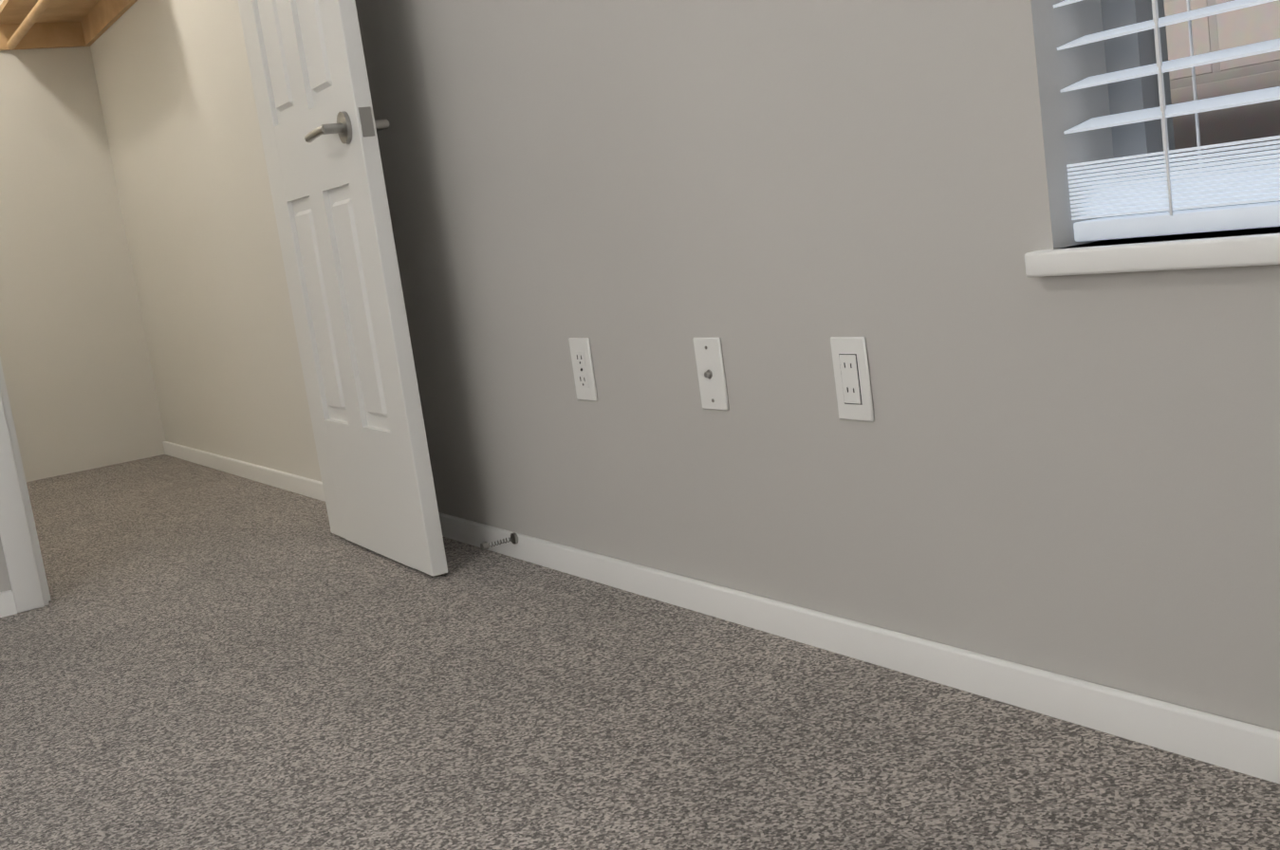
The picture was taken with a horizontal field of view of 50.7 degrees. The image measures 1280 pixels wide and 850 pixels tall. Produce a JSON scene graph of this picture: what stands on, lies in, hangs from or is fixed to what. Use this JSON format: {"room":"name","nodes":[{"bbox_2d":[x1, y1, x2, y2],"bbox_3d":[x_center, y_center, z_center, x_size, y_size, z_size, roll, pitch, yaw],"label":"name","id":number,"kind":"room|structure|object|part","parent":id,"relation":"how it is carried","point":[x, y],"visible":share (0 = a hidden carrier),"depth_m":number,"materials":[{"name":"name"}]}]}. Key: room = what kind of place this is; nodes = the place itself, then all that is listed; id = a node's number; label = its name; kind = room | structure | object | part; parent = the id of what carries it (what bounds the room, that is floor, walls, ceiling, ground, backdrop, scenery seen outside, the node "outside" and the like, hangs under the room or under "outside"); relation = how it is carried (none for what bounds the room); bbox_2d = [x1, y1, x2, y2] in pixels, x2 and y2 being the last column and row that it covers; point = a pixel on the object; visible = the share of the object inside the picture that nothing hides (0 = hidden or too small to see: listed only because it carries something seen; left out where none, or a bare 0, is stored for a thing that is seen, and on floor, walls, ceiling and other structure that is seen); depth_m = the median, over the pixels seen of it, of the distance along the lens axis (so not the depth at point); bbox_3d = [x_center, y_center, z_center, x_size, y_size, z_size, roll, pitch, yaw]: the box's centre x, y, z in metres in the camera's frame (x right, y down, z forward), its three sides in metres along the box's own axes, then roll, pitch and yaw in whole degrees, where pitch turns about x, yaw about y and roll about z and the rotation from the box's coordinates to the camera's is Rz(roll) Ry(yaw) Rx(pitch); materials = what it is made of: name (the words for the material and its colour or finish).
{"room":"empty bedroom","nodes":[
{"label":"empty bedroom","id":0,"kind":"room"},
{"bbox_2d":[0,537,12,592],"bbox_3d":[-2.249,-0.760,2.397,3.380,2.700,0.120,-13,10,-31],"label":"wall","id":1,"kind":"structure","parent":0,"point":[5,584],"depth_m":2.94,"materials":[{"name":"paint"}]},
{"bbox_2d":[0,590,17,617],"bbox_3d":[-2.404,0.626,2.306,2.490,0.054,0.013,-13,10,-31],"label":"baseboard","id":2,"kind":"structure","parent":1,"relation":"attached to","point":[8,606],"depth_m":2.94,"materials":[{"name":"white wood"}]},
{"bbox_2d":[0,357,51,612],"bbox_3d":[-1.186,-0.697,3.066,0.840,2.090,0.136,-13,10,-31],"label":"door frame","id":3,"kind":"structure","parent":1,"relation":"attached to","point":[21,562],"depth_m":2.94,"materials":[{"name":"white wood"}]},
{"bbox_2d":[237,0,447,576],"bbox_3d":[-0.711,-0.701,2.883,0.146,2.008,0.693,-13,10,-29],"label":"door","id":4,"kind":"structure","parent":1,"relation":"in","point":[321,126],"depth_m":2.85,"materials":[{"name":"painted wood"},{"name":"satin nickel"}]},
{"bbox_3d":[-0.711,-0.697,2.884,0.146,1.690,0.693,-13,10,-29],"label":"handle","id":5,"kind":"part","parent":4,"relation":"part of","materials":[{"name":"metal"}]},
{"bbox_2d":[0,0,166,482],"bbox_3d":[-2.725,-1.068,4.886,1.480,2.700,0.120,-13,10,-31],"label":"wall","id":6,"kind":"structure","parent":0,"point":[77,371],"depth_m":5.18,"materials":[{"name":"paint"}]},
{"bbox_2d":[0,454,1279,849],"bbox_3d":[-1.711,0.647,2.114,3.680,0.120,6.060,-13,10,-31],"label":"floor","id":7,"kind":"structure","parent":0,"point":[197,658],"depth_m":1.87,"materials":[{"name":"carpet"}]},
{"bbox_2d":[90,0,1279,731],"bbox_3d":[-0.444,-1.073,2.812,0.180,2.700,6.060,-13,10,-31],"label":"wall","id":8,"kind":"structure","parent":0,"point":[1076,476],"depth_m":1.93,"materials":[{"name":"paint"}]},
{"bbox_2d":[0,0,137,50],"bbox_3d":[-1.941,-1.436,4.596,0.330,0.124,1.170,-13,10,-31],"label":"closet shelf","id":9,"kind":"object","parent":8,"relation":"attached to","point":[36,24],"visible":1,"depth_m":4.96,"materials":[{"name":"brown wood"}]},
{"bbox_2d":[162,441,325,501],"bbox_3d":[-1.300,0.148,4.462,0.013,0.054,2.250,-13,10,-31],"label":"baseboard","id":10,"kind":"structure","parent":8,"relation":"attached to","point":[299,485],"depth_m":4.40,"materials":[{"name":"white wood"}]},
{"bbox_2d":[480,532,518,551],"bbox_3d":[-0.291,0.242,2.783,0.078,0.024,0.024,-13,10,-31],"label":"doorstop","id":11,"kind":"object","parent":8,"relation":"attached to","point":[513,538],"visible":1,"depth_m":2.79,"materials":[{"name":"grey metal"}]},
{"bbox_2d":[568,337,597,401],"bbox_3d":[-0.104,-0.101,2.447,0.007,0.115,0.070,-13,10,-31],"label":"electrical outlet","id":12,"kind":"object","parent":8,"relation":"attached to","point":[583,369],"visible":1,"depth_m":2.44,"materials":[{"name":"white plastic"}]},
{"bbox_2d":[692,337,729,410],"bbox_3d":[0.108,-0.079,2.109,0.013,0.115,0.070,-13,10,-31],"label":"outlet","id":13,"kind":"object","parent":8,"relation":"attached to","point":[711,373],"visible":1,"depth_m":2.10,"materials":[{"name":"white plastic"}]},
{"bbox_2d":[830,336,874,421],"bbox_3d":[0.287,-0.062,1.832,0.008,0.115,0.070,-13,10,-31],"label":"electrical outlet","id":14,"kind":"object","parent":8,"relation":"attached to","point":[852,378],"visible":1,"depth_m":1.83,"materials":[{"name":"white plastic"}]},
{"bbox_2d":[438,512,1279,784],"bbox_3d":[0.294,0.304,1.952,0.013,0.054,3.437,-13,10,-31],"label":"baseboard","id":15,"kind":"structure","parent":8,"relation":"attached to","point":[1232,744],"depth_m":1.78,"materials":[{"name":"white wood"}]},
{"bbox_2d":[1024,226,1279,277],"bbox_3d":[0.746,-0.168,1.150,0.137,0.028,0.960,-13,10,-31],"label":"window sill","id":16,"kind":"structure","parent":8,"relation":"attached to","point":[1242,250],"depth_m":1.37,"materials":[{"name":"white wood"}]},
{"bbox_2d":[1100,0,1279,216],"bbox_3d":[0.715,-0.928,1.083,0.062,1.490,0.910,-13,10,-31],"label":"window","id":17,"kind":"structure","parent":8,"relation":"in","point":[1132,50],"depth_m":1.52,"materials":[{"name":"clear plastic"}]},
{"bbox_2d":[1053,0,1279,241],"bbox_3d":[0.638,-0.911,1.036,0.076,1.484,0.906,-13,10,-31],"label":"window blind","id":18,"kind":"object","parent":17,"relation":"attached to","point":[1169,197],"visible":1,"depth_m":1.39,"materials":[{"name":"white plastic"}]},
{"bbox_3d":[5.247,-0.755,5.958,12.440,0.100,23.000,-13,10,-31],"label":"ground","id":19,"kind":"structure","parent":0,"visible":0},
{"bbox_2d":[1163,0,1279,179],"bbox_3d":[1.251,-0.838,3.416,0.240,1.900,23.000,-13,10,-31],"label":"fence","id":20,"kind":"object","parent":19,"relation":"on","point":[1238,83],"depth_m":3.09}
]}

